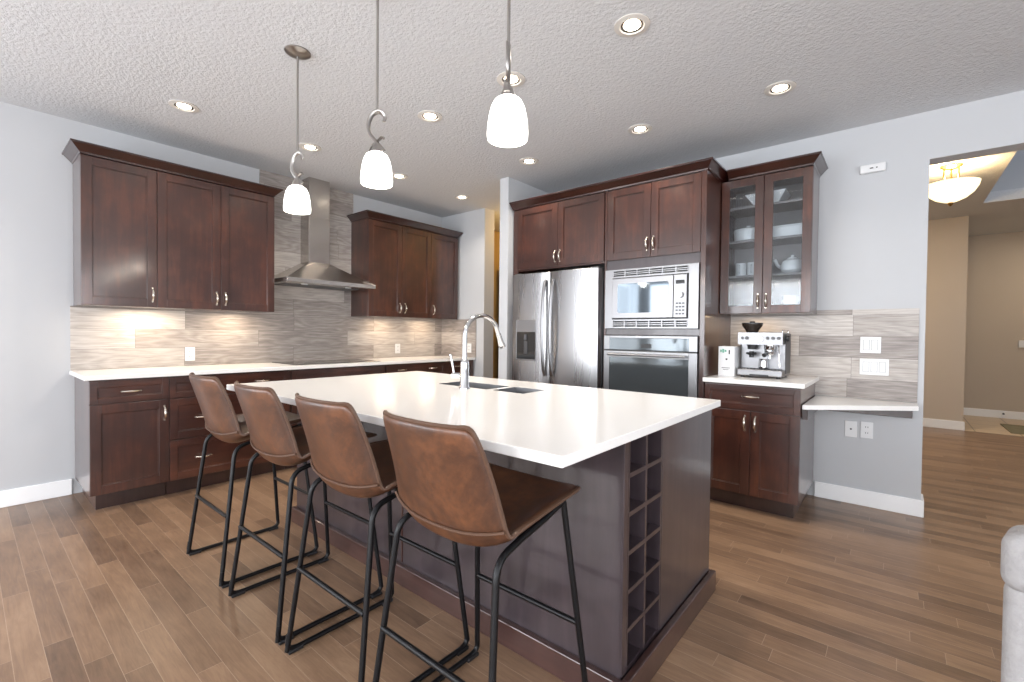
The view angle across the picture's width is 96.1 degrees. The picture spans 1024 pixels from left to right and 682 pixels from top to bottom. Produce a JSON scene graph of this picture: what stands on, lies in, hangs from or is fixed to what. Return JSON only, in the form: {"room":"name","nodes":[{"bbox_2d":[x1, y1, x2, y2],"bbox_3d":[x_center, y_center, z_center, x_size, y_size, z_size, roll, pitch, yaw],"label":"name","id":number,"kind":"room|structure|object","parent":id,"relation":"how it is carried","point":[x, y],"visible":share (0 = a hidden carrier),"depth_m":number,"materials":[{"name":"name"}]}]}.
{"room":"kitchen","nodes":[
{"label":"kitchen","id":0,"kind":"room"},
{"bbox_2d":[0,102,441,507],"bbox_3d":[-2.967,-0.245,3.797,0.166,2.740,9.170,1,1,40],"label":"wall","id":1,"kind":"structure","parent":0,"point":[37,390],"depth_m":3.26,"materials":[{"name":"paint"}]},
{"bbox_2d":[73,154,156,308],"bbox_3d":[-2.932,-0.772,3.411,0.374,1.032,0.424,1,1,40],"label":"upper cabinet","id":2,"kind":"object","parent":1,"relation":"attached to","point":[115,203],"visible":1,"depth_m":3.30,"materials":[{"name":"brown wood"}]},
{"bbox_2d":[62,138,282,196],"bbox_3d":[-2.648,-1.325,3.724,0.406,0.067,1.388,1,1,40],"label":"crown molding","id":3,"kind":"structure","parent":2,"relation":"on","point":[73,148],"depth_m":3.46,"materials":[{"name":"red wood"}]},
{"bbox_2d":[185,347,194,360],"bbox_3d":[-2.753,0.112,3.938,0.009,0.116,0.072,1,1,40],"label":"wall outlet","id":4,"kind":"object","parent":1,"relation":"attached to","point":[189,351],"visible":1,"depth_m":3.94,"materials":[{"name":"white plastic"}]},
{"bbox_2d":[146,171,273,312],"bbox_3d":[-2.521,-0.776,3.902,0.374,1.032,0.853,1,1,40],"label":"upper cabinet","id":5,"kind":"object","parent":1,"relation":"attached to","point":[215,243],"visible":1,"depth_m":3.77,"materials":[{"name":"brown wood"}]},
{"bbox_2d":[70,169,441,369],"bbox_3d":[-2.077,-0.710,4.737,0.010,1.826,3.589,1,1,40],"label":"backsplash","id":6,"kind":"structure","parent":1,"relation":"attached to","point":[305,324],"depth_m":4.47,"materials":[{"name":"beige tile"}]},
{"bbox_2d":[274,177,375,290],"bbox_3d":[-1.881,-1.076,4.566,0.496,1.082,0.905,1,1,40],"label":"range hood","id":7,"kind":"object","parent":1,"relation":"attached to","point":[315,270],"visible":0.97,"depth_m":4.58,"materials":[{"name":"silver metal"}]},
{"bbox_2d":[351,218,430,318],"bbox_3d":[-1.361,-0.788,5.293,0.374,1.032,0.851,1,1,40],"label":"upper cabinet","id":8,"kind":"object","parent":1,"relation":"attached to","point":[396,259],"visible":1,"depth_m":5.09,"materials":[{"name":"brown wood"}]},
{"bbox_2d":[347,210,462,237],"bbox_3d":[-1.217,-1.340,5.439,0.406,0.067,1.379,1,1,40],"label":"crown molding","id":9,"kind":"structure","parent":8,"relation":"on","point":[365,214],"depth_m":5.15,"materials":[{"name":"red wood"}]},
{"bbox_2d":[395,344,399,352],"bbox_3d":[-1.384,0.091,5.577,0.009,0.116,0.072,1,1,40],"label":"wall outlet","id":10,"kind":"object","parent":1,"relation":"attached to","point":[397,346],"visible":1,"depth_m":5.57,"materials":[{"name":"white plastic"}]},
{"bbox_2d":[422,233,457,319],"bbox_3d":[-0.946,-0.793,5.789,0.374,1.032,0.439,1,1,40],"label":"upper cabinet","id":11,"kind":"object","parent":1,"relation":"attached to","point":[444,249],"visible":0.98,"depth_m":5.70,"materials":[{"name":"brown wood"}]},
{"bbox_2d":[442,208,494,377],"bbox_3d":[-0.584,-0.258,5.946,0.771,2.740,0.175,1,1,40],"label":"wall","id":12,"kind":"structure","parent":0,"point":[476,243],"depth_m":5.72,"materials":[{"name":"paint"}]},
{"bbox_2d":[441,319,475,356],"bbox_3d":[-0.690,-0.041,5.916,0.635,0.476,0.010,1,1,40],"label":"backsplash","id":13,"kind":"structure","parent":12,"relation":"attached to","point":[452,330],"depth_m":5.93,"materials":[{"name":"beige tile"}]},
{"bbox_2d":[467,343,470,352],"bbox_3d":[-0.537,0.088,5.778,0.072,0.116,0.009,1,1,40],"label":"wall outlet","id":14,"kind":"object","parent":12,"relation":"attached to","point":[468,344],"visible":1,"depth_m":5.78,"materials":[{"name":"white plastic"}]},
{"bbox_2d":[493,231,499,378],"bbox_3d":[0.207,-0.256,6.269,1.872,2.740,1.305,1,1,40],"label":"wall","id":15,"kind":"structure","parent":0,"point":[496,234],"depth_m":6.92,"materials":[{"name":"paint"}]},
{"bbox_2d":[0,0,1023,231],"bbox_3d":[0.438,-1.590,0.942,9.000,0.120,9.170,1,1,40],"label":"ceiling","id":16,"kind":"structure","parent":0,"point":[700,72],"depth_m":2.72,"materials":[{"name":"white paint"}]},
{"bbox_2d":[168,100,198,112],"bbox_3d":[-2.229,-1.591,3.128,0.172,0.010,0.172,1,1,40],"label":"recessed light","id":17,"kind":"object","parent":16,"relation":"in","point":[184,106],"visible":1,"depth_m":3.12,"materials":[{"name":"white metal"}]},
{"bbox_2d":[283,44,310,214],"bbox_3d":[-1.172,-1.141,2.516,0.139,0.866,0.139,1,1,40],"label":"pendant light","id":18,"kind":"object","parent":16,"relation":"hanging from","point":[296,197],"visible":1,"depth_m":2.50,"materials":[{"name":"white glass"}]},
{"bbox_2d":[299,143,320,151],"bbox_3d":[-1.668,-1.597,3.804,0.172,0.010,0.172,1,1,40],"label":"recessed light","id":19,"kind":"object","parent":16,"relation":"in","point":[311,147],"visible":0.98,"depth_m":3.79,"materials":[{"name":"white metal"}]},
{"bbox_2d":[360,0,392,188],"bbox_3d":[-0.595,-1.127,2.034,0.139,0.866,0.139,1,1,40],"label":"pendant light","id":20,"kind":"object","parent":16,"relation":"hanging from","point":[376,170],"visible":1,"depth_m":2.02,"materials":[{"name":"white glass"}]},
{"bbox_2d":[392,173,407,178],"bbox_3d":[-1.102,-1.603,4.489,0.172,0.010,0.172,1,1,40],"label":"recessed light","id":21,"kind":"object","parent":16,"relation":"in","point":[395,175],"visible":0.94,"depth_m":4.48,"materials":[{"name":"white"}]},
{"bbox_2d":[418,110,441,121],"bbox_3d":[-0.576,-1.576,3.236,0.172,0.010,0.172,1,1,40],"label":"recessed light","id":22,"kind":"object","parent":16,"relation":"in","point":[426,115],"visible":1,"depth_m":3.23,"materials":[{"name":"white metal"}]},
{"bbox_2d":[454,195,469,199],"bbox_3d":[-0.560,-1.609,5.164,0.172,0.010,0.172,1,1,40],"label":"recessed light","id":23,"kind":"object","parent":16,"relation":"in","point":[461,197],"visible":1,"depth_m":5.15,"materials":[{"name":"white"}]},
{"bbox_2d":[487,0,527,147],"bbox_3d":[-0.011,-1.112,1.546,0.139,0.866,0.139,1,1,40],"label":"pendant light","id":24,"kind":"object","parent":16,"relation":"hanging from","point":[507,127],"visible":1,"depth_m":1.51,"materials":[{"name":"white glass"}]},
{"bbox_2d":[497,71,524,87],"bbox_3d":[-0.006,-1.561,2.754,0.172,0.010,0.172,1,1,40],"label":"recessed light","id":25,"kind":"object","parent":16,"relation":"in","point":[517,79],"visible":0.77,"depth_m":2.74,"materials":[{"name":"white metal"}]},
{"bbox_2d":[519,157,538,164],"bbox_3d":[0.150,-1.583,4.063,0.172,0.010,0.172,1,1,40],"label":"recessed light","id":26,"kind":"object","parent":16,"relation":"in","point":[528,160],"visible":1,"depth_m":4.05,"materials":[{"name":"white"}]},
{"bbox_2d":[614,13,649,36],"bbox_3d":[0.589,-1.547,2.261,0.172,0.010,0.172,1,1,40],"label":"recessed light","id":27,"kind":"object","parent":16,"relation":"in","point":[633,24],"visible":1,"depth_m":2.25,"materials":[{"name":"white metal"}]},
{"bbox_2d":[628,124,651,134],"bbox_3d":[0.947,-1.563,3.407,0.172,0.010,0.172,1,1,40],"label":"recessed light","id":28,"kind":"object","parent":16,"relation":"in","point":[638,129],"visible":1,"depth_m":3.40,"materials":[{"name":"white metal"}]},
{"bbox_2d":[764,80,795,95],"bbox_3d":[1.643,-1.546,2.823,0.172,0.010,0.172,1,1,40],"label":"recessed light","id":29,"kind":"object","parent":16,"relation":"in","point":[782,87],"visible":1,"depth_m":2.81,"materials":[{"name":"white metal"}]},
{"bbox_2d":[0,426,1023,681],"bbox_3d":[1.322,1.249,2.086,9.000,0.100,12.020,1,1,40],"label":"floor","id":30,"kind":"structure","parent":0,"point":[833,591],"depth_m":2.13,"materials":[{"name":"brown wood"}]},
{"bbox_2d":[74,377,168,509],"bbox_3d":[-2.840,0.692,3.354,0.644,0.884,0.429,1,1,40],"label":"base cabinet","id":31,"kind":"object","parent":30,"relation":"on","point":[122,425],"visible":0.98,"depth_m":3.17,"materials":[{"name":"brown wood"}]},
{"bbox_2d":[69,355,474,380],"bbox_3d":[-1.845,0.224,4.540,0.634,0.030,3.586,1,1,40],"label":"countertop","id":32,"kind":"structure","parent":31,"relation":"on","point":[145,372],"depth_m":3.72,"materials":[{"name":"white stone"}]},
{"bbox_2d":[272,359,376,364],"bbox_3d":[-1.831,0.206,4.591,0.490,0.006,0.880,1,1,40],"label":"cooktop","id":33,"kind":"object","parent":32,"relation":"in","point":[310,362],"visible":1,"depth_m":4.53,"materials":[{"name":"black glass"}]},
{"bbox_2d":[166,370,288,494],"bbox_3d":[-2.426,0.688,3.849,0.644,0.884,0.857,1,1,40],"label":"drawer base","id":34,"kind":"object","parent":30,"relation":"on","point":[188,433],"visible":0.5,"depth_m":3.50,"materials":[{"name":"brown wood"}]},
{"bbox_2d":[186,372,318,588],"bbox_3d":[-1.418,0.665,2.492,0.510,0.998,0.524,1,1,40],"label":"bar stool","id":35,"kind":"object","parent":30,"relation":"on","point":[220,417],"visible":0.8,"depth_m":2.29,"materials":[{"name":"brown leather"}]},
{"bbox_2d":[228,381,383,644],"bbox_3d":[-0.953,0.676,2.104,0.510,0.998,0.524,1,1,40],"label":"bar stool","id":36,"kind":"object","parent":30,"relation":"on","point":[272,435],"visible":0.76,"depth_m":1.90,"materials":[{"name":"brown leather"}]},
{"bbox_2d":[284,365,384,468],"bbox_3d":[-1.847,0.681,4.570,0.609,0.884,0.987,1,1,40],"label":"base cabinet","id":37,"kind":"object","parent":30,"relation":"on","point":[372,369],"visible":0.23,"depth_m":4.28,"materials":[{"name":"brown wood"}]},
{"bbox_2d":[284,393,469,681],"bbox_3d":[-0.517,0.687,1.740,0.510,0.998,0.524,1,1,40],"label":"bar stool","id":38,"kind":"object","parent":30,"relation":"on","point":[343,457],"visible":0.77,"depth_m":1.55,"materials":[{"name":"brown leather"}]},
{"bbox_2d":[385,362,444,373],"bbox_3d":[-1.258,0.675,5.249,0.644,0.884,0.807,1,1,40],"label":"base cabinet","id":39,"kind":"object","parent":30,"relation":"on","point":[435,367],"visible":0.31,"depth_m":5.07,"materials":[{"name":"brown wood"}]},
{"bbox_2d":[444,360,472,375],"bbox_3d":[-0.845,0.671,5.743,0.644,0.884,0.477,1,1,40],"label":"base cabinet","id":40,"kind":"object","parent":30,"relation":"on","point":[448,367],"visible":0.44,"depth_m":5.50,"materials":[{"name":"brown wood"}]},
{"bbox_2d":[372,410,587,681],"bbox_3d":[-0.102,0.698,1.394,0.510,0.998,0.524,1,1,40],"label":"bar stool","id":41,"kind":"object","parent":30,"relation":"on","point":[446,481],"visible":1,"depth_m":1.23,"materials":[{"name":"brown leather"}]},
{"bbox_2d":[498,312,498,364],"bbox_3d":[0.481,0.013,6.506,1.500,2.200,0.345,1,1,40],"label":"shelf unit","id":42,"kind":"object","parent":30,"relation":"on","point":[498,312],"visible":0.02,"depth_m":6.85,"materials":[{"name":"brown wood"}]},
{"bbox_2d":[291,409,715,681],"bbox_3d":[-0.215,0.733,2.570,2.313,0.884,0.962,1,1,40],"label":"kitchen island","id":43,"kind":"object","parent":30,"relation":"on","point":[639,515],"visible":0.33,"depth_m":1.74,"materials":[{"name":"brown wood"}]},
{"bbox_2d":[227,371,720,467],"bbox_3d":[-0.312,0.278,2.395,2.269,0.030,1.350,1,1,40],"label":"island countertop","id":44,"kind":"structure","parent":43,"relation":"on","point":[561,426],"depth_m":1.90,"materials":[{"name":"white stone"}]},
{"bbox_2d":[449,313,505,389],"bbox_3d":[-0.187,0.051,2.635,0.125,0.416,0.364,1,1,40],"label":"faucet","id":45,"kind":"object","parent":44,"relation":"on","point":[463,375],"visible":1,"depth_m":2.50,"materials":[{"name":"silver metal"}]},
{"bbox_2d":[439,381,543,393],"bbox_3d":[-0.132,0.367,2.628,0.648,0.214,0.198,1,1,40],"label":"sink","id":46,"kind":"object","parent":44,"relation":"in","point":[471,384],"visible":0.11,"depth_m":2.69,"materials":[{"name":"grey metal"}]},
{"bbox_2d":[513,211,528,274],"bbox_3d":[0.246,-0.069,4.789,0.063,2.420,0.669,1,1,40],"label":"end panel","id":47,"kind":"object","parent":30,"relation":"on","point":[515,271],"visible":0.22,"depth_m":4.52,"materials":[{"name":"brown wood"}]},
{"bbox_2d":[512,266,604,388],"bbox_3d":[0.572,0.251,4.398,0.924,1.775,0.838,1,1,40],"label":"refrigerator","id":48,"kind":"object","parent":30,"relation":"on","point":[558,316],"visible":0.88,"depth_m":4.05,"materials":[{"name":"grey metal"}]},
{"bbox_2d":[603,170,730,397],"bbox_3d":[1.301,-0.042,3.879,0.822,2.420,0.734,1,1,40],"label":"oven tower","id":49,"kind":"object","parent":30,"relation":"on","point":[677,220],"visible":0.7,"depth_m":3.55,"materials":[{"name":"brown wood"}]},
{"bbox_2d":[604,335,698,397],"bbox_3d":[1.236,0.328,3.826,0.760,0.740,0.666,1,1,40],"label":"wall oven","id":50,"kind":"object","parent":49,"relation":"in","point":[665,365],"visible":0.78,"depth_m":3.58,"materials":[{"name":"grey metal"}]},
{"bbox_2d":[605,263,699,328],"bbox_3d":[1.241,-0.341,3.812,0.760,0.481,0.612,1,1,40],"label":"microwave","id":51,"kind":"object","parent":49,"relation":"in","point":[668,296],"visible":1,"depth_m":3.57,"materials":[{"name":"silver metal"}]},
{"bbox_2d":[705,382,814,517],"bbox_3d":[1.840,0.739,3.427,0.604,0.884,0.729,1,1,40],"label":"base cabinet","id":52,"kind":"object","parent":30,"relation":"on","point":[762,447],"visible":0.86,"depth_m":3.15,"materials":[{"name":"brown wood"}]},
{"bbox_2d":[703,374,818,388],"bbox_3d":[1.855,0.282,3.415,0.631,0.030,0.722,1,1,40],"label":"countertop","id":53,"kind":"structure","parent":52,"relation":"on","point":[791,381],"depth_m":3.21,"materials":[{"name":"white stone"}]},
{"bbox_2d":[718,346,739,376],"bbox_3d":[1.661,0.151,3.519,0.113,0.224,0.172,1,1,40],"label":"carton","id":54,"kind":"object","parent":53,"relation":"on","point":[728,356],"visible":0.98,"depth_m":3.46,"materials":[{"name":"white cardboard"}]},
{"bbox_2d":[737,321,790,378],"bbox_3d":[1.867,0.060,3.413,0.323,0.414,0.388,1,1,40],"label":"espresso machine","id":55,"kind":"object","parent":53,"relation":"on","point":[763,354],"visible":1,"depth_m":3.36,"materials":[{"name":"silver metal"}]},
{"bbox_2d":[747,344,756,348],"bbox_3d":[1.777,0.041,3.408,0.068,0.040,0.068,1,1,40],"label":"portafilter","id":56,"kind":"object","parent":55,"relation":"attached to","point":[749,346],"depth_m":3.38,"materials":[{"name":"black plastic"}]},
{"bbox_2d":[737,367,784,377],"bbox_3d":[1.820,0.230,3.372,0.294,0.056,0.113,1,1,40],"label":"drip tray","id":57,"kind":"object","parent":55,"relation":"on","point":[778,372],"depth_m":3.34,"materials":[{"name":"silver metal"}]},
{"bbox_2d":[1000,525,1023,681],"bbox_3d":[2.032,0.848,0.646,0.932,0.768,1.767,0,1,-36],"label":"sofa","id":58,"kind":"object","parent":30,"relation":"on","point":[1012,543],"visible":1,"depth_m":1.07,"materials":[{"name":"grey fabric"}]},
{"bbox_2d":[1000,525,1023,592],"bbox_3d":[1.717,0.533,0.407,0.142,0.136,1.767,0,1,-36],"label":"armrest","id":59,"kind":"object","parent":58,"relation":"on","point":[1012,544],"depth_m":1.07,"materials":[{"name":"grey fabric"}]},
{"bbox_2d":[498,177,548,379],"bbox_3d":[0.569,-0.236,5.326,0.108,2.740,2.050,1,1,40],"label":"wall partition","id":60,"kind":"structure","parent":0,"point":[511,190],"depth_m":4.54,"materials":[{"name":"paint"}]},
{"bbox_2d":[716,90,1023,499],"bbox_3d":[3.219,-0.165,2.858,7.130,2.740,0.155,1,1,40],"label":"wall","id":61,"kind":"structure","parent":0,"point":[873,231],"depth_m":3.25,"materials":[{"name":"paint"}]},
{"bbox_2d":[517,192,605,272],"bbox_3d":[0.627,-0.969,4.427,0.948,0.600,0.724,1,1,40],"label":"upper cabinet","id":62,"kind":"object","parent":61,"relation":"attached to","point":[567,234],"visible":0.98,"depth_m":4.15,"materials":[{"name":"brown wood"}]},
{"bbox_2d":[509,151,827,210],"bbox_3d":[1.172,-1.289,3.965,2.497,0.067,0.751,1,1,40],"label":"crown molding","id":63,"kind":"structure","parent":62,"relation":"on","point":[711,164],"depth_m":3.50,"materials":[{"name":"red wood"}]},
{"bbox_2d":[720,166,819,315],"bbox_3d":[1.968,-0.723,3.538,0.604,1.032,0.374,1,1,40],"label":"display cabinet","id":64,"kind":"object","parent":61,"relation":"attached to","point":[765,289],"visible":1,"depth_m":3.49,"materials":[{"name":"brown wood"}]},
{"bbox_2d":[736,263,746,275],"bbox_3d":[1.811,-0.561,3.658,0.099,0.104,0.079,0,1,-13],"label":"mug","id":65,"kind":"object","parent":64,"relation":"on","point":[741,268],"visible":0.85,"depth_m":3.63,"materials":[{"name":"white ceramic"}]},
{"bbox_2d":[733,226,754,240],"bbox_3d":[1.874,-0.846,3.645,0.224,0.134,0.224,1,1,40],"label":"casserole","id":66,"kind":"object","parent":64,"relation":"on","point":[747,233],"visible":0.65,"depth_m":3.57,"materials":[{"name":"white ceramic"}]},
{"bbox_2d":[747,262,753,274],"bbox_3d":[1.876,-0.560,3.603,0.099,0.104,0.079,0,1,-13],"label":"mug","id":67,"kind":"object","parent":64,"relation":"on","point":[750,266],"visible":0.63,"depth_m":3.58,"materials":[{"name":"white ceramic"}]},
{"bbox_2d":[729,272,800,281],"bbox_3d":[1.990,-0.496,3.572,0.566,0.018,0.282,1,1,40],"label":"shelf","id":68,"kind":"object","parent":64,"relation":"attached to","point":[789,276],"depth_m":3.57,"materials":[{"name":"brown"}]},
{"bbox_2d":[730,234,801,249],"bbox_3d":[1.993,-0.766,3.567,0.566,0.018,0.282,1,1,40],"label":"shelf","id":69,"kind":"object","parent":64,"relation":"attached to","point":[788,241],"depth_m":3.57,"materials":[{"name":"brown"}]},
{"bbox_2d":[730,198,802,218],"bbox_3d":[1.996,-1.025,3.563,0.566,0.018,0.282,1,1,40],"label":"shelf","id":70,"kind":"object","parent":64,"relation":"attached to","point":[793,206],"depth_m":3.57,"materials":[{"name":"brown"}]},
{"bbox_2d":[745,188,790,204],"bbox_3d":[1.979,-1.081,3.562,0.277,0.092,0.221,1,1,40],"label":"serving bowl","id":71,"kind":"object","parent":64,"relation":"on","point":[781,194],"visible":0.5,"depth_m":3.46,"materials":[{"name":"white ceramic"}]},
{"bbox_2d":[773,255,800,272],"bbox_3d":[2.084,-0.574,3.444,0.184,0.142,0.160,1,1,3],"label":"teapot","id":72,"kind":"object","parent":64,"relation":"on","point":[791,264],"visible":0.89,"depth_m":3.40,"materials":[{"name":"white ceramic"}]},
{"bbox_2d":[773,223,801,236],"bbox_3d":[2.082,-0.816,3.466,0.260,0.086,0.190,1,1,40],"label":"baking dish","id":73,"kind":"object","parent":64,"relation":"on","point":[789,229],"visible":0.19,"depth_m":3.40,"materials":[{"name":"white ceramic"}]},
{"bbox_3d":[2.106,-0.251,3.450,0.156,0.053,0.156,1,1,40],"label":"bowl","id":74,"kind":"object","parent":64,"relation":"in","visible":0},
{"bbox_2d":[781,299,800,303],"bbox_3d":[2.107,-0.281,3.450,0.156,0.053,0.156,1,1,40],"label":"bowl","id":75,"kind":"object","parent":74,"relation":"on","point":[788,301],"visible":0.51,"depth_m":3.40,"materials":[{"name":"white ceramic"}]},
{"bbox_2d":[782,295,800,299],"bbox_3d":[2.107,-0.311,3.449,0.156,0.053,0.156,1,1,40],"label":"bowl","id":76,"kind":"object","parent":75,"relation":"on","point":[787,297],"visible":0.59,"depth_m":3.40,"materials":[{"name":"white ceramic"}]},
{"bbox_2d":[730,308,919,402],"bbox_3d":[2.306,0.088,3.514,1.193,0.643,0.010,1,1,40],"label":"backsplash","id":77,"kind":"structure","parent":61,"relation":"attached to","point":[825,345],"depth_m":3.37,"materials":[{"name":"grey tile"}]},
{"bbox_2d":[845,420,856,436],"bbox_3d":[2.482,0.644,3.373,0.072,0.116,0.008,1,1,40],"label":"jack plate","id":78,"kind":"object","parent":61,"relation":"attached to","point":[850,426],"visible":1,"depth_m":3.37,"materials":[{"name":"white plastic"}]},
{"bbox_2d":[802,395,918,419],"bbox_3d":[2.323,0.472,3.066,0.584,0.105,0.661,1,1,40],"label":"desk","id":79,"kind":"object","parent":61,"relation":"attached to","point":[818,402],"visible":1,"depth_m":3.08,"materials":[{"name":"white stone"}]},
{"bbox_2d":[802,395,918,410],"bbox_3d":[2.324,0.434,3.065,0.582,0.030,0.661,1,1,40],"label":"countertop","id":80,"kind":"structure","parent":79,"relation":"on","point":[818,402],"depth_m":3.02,"materials":[{"name":"white stone"}]},
{"bbox_2d":[860,421,872,438],"bbox_3d":[2.553,0.641,3.314,0.072,0.116,0.009,1,1,40],"label":"wall outlet","id":81,"kind":"object","parent":61,"relation":"attached to","point":[866,430],"visible":1,"depth_m":3.31,"materials":[{"name":"white plastic"}]},
{"bbox_2d":[814,481,923,517],"bbox_3d":[2.604,1.132,3.383,0.623,0.115,0.187,1,1,40],"label":"baseboard","id":82,"kind":"structure","parent":61,"relation":"attached to","point":[904,505],"depth_m":3.29,"materials":[{"name":"white paint"}]},
{"bbox_2d":[860,337,880,352],"bbox_3d":[2.560,0.029,3.289,0.118,0.116,0.009,1,1,40],"label":"light switch","id":83,"kind":"object","parent":61,"relation":"attached to","point":[867,344],"visible":1,"depth_m":3.29,"materials":[{"name":"white plastic"}]},
{"bbox_2d":[860,162,885,174],"bbox_3d":[2.564,-1.227,3.272,0.146,0.060,0.033,1,1,40],"label":"door chime","id":84,"kind":"object","parent":61,"relation":"attached to","point":[876,167],"visible":1,"depth_m":3.26,"materials":[{"name":"white plastic"}]},
{"bbox_2d":[859,358,888,375],"bbox_3d":[2.576,0.185,3.277,0.164,0.116,0.009,1,1,40],"label":"light switch","id":85,"kind":"object","parent":61,"relation":"attached to","point":[880,367],"visible":1,"depth_m":3.27,"materials":[{"name":"white plastic"}]},
{"bbox_2d":[923,216,968,421],"bbox_3d":[6.045,-0.259,7.744,2.045,2.815,2.720,1,1,40],"label":"wall","id":86,"kind":"structure","parent":0,"point":[947,247],"depth_m":6.17,"materials":[{"name":"paint"}]},
{"bbox_2d":[923,418,964,430],"bbox_3d":[5.206,1.101,6.674,1.940,0.115,0.016,1,1,40],"label":"baseboard","id":87,"kind":"structure","parent":86,"relation":"attached to","point":[927,422],"depth_m":6.17,"materials":[{"name":"white paint"}]},
{"bbox_2d":[928,151,1023,235],"bbox_3d":[6.084,-1.678,5.012,5.550,0.120,6.845,1,1,40],"label":"ceiling","id":88,"kind":"structure","parent":0,"point":[996,212],"depth_m":5.46,"materials":[{"name":"white paint"}]},
{"bbox_2d":[929,162,980,205],"bbox_3d":[4.073,-1.438,4.273,0.394,0.374,0.394,1,1,40],"label":"ceiling light","id":89,"kind":"object","parent":88,"relation":"attached to","point":[949,191],"visible":0.94,"depth_m":4.19,"materials":[{"name":"white glass"}]},
{"bbox_2d":[963,415,1023,436],"bbox_3d":[7.314,1.230,6.691,5.400,0.101,2.730,1,1,40],"label":"floor tile","id":90,"kind":"structure","parent":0,"point":[972,423],"depth_m":6.51,"materials":[{"name":"beige tile"}]},
{"bbox_2d":[1000,423,1023,433],"bbox_3d":[7.196,1.189,5.767,1.400,0.011,0.800,1,1,40],"label":"rug","id":91,"kind":"object","parent":90,"relation":"on","point":[1016,429],"visible":1,"depth_m":6.17,"materials":[{"name":"fabric"}]},
{"bbox_2d":[964,231,1023,411],"bbox_3d":[8.398,-0.410,6.345,3.355,3.215,0.150,1,1,40],"label":"wall","id":92,"kind":"structure","parent":0,"point":[994,361],"depth_m":7.07,"materials":[{"name":"paint"}]},
{"bbox_2d":[963,408,1023,419],"bbox_3d":[8.329,1.140,6.308,3.355,0.115,0.016,1,1,40],"label":"baseboard","id":93,"kind":"structure","parent":92,"relation":"attached to","point":[967,411],"depth_m":7.07,"materials":[{"name":"white paint"}]},
{"bbox_2d":[1018,340,1023,347],"bbox_3d":[7.631,0.045,6.875,0.095,0.110,0.024,1,1,40],"label":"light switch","id":94,"kind":"object","parent":92,"relation":"attached to","point":[1020,342],"visible":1,"depth_m":6.88,"materials":[{"name":"white plastic"}]},
{"bbox_2d":[991,150,1023,191],"bbox_3d":[5.764,-2.680,3.039,3.550,2.185,3.670,1,1,40],"label":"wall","id":95,"kind":"structure","parent":0,"point":[1012,177],"depth_m":5.30,"materials":[{"name":"paint"}]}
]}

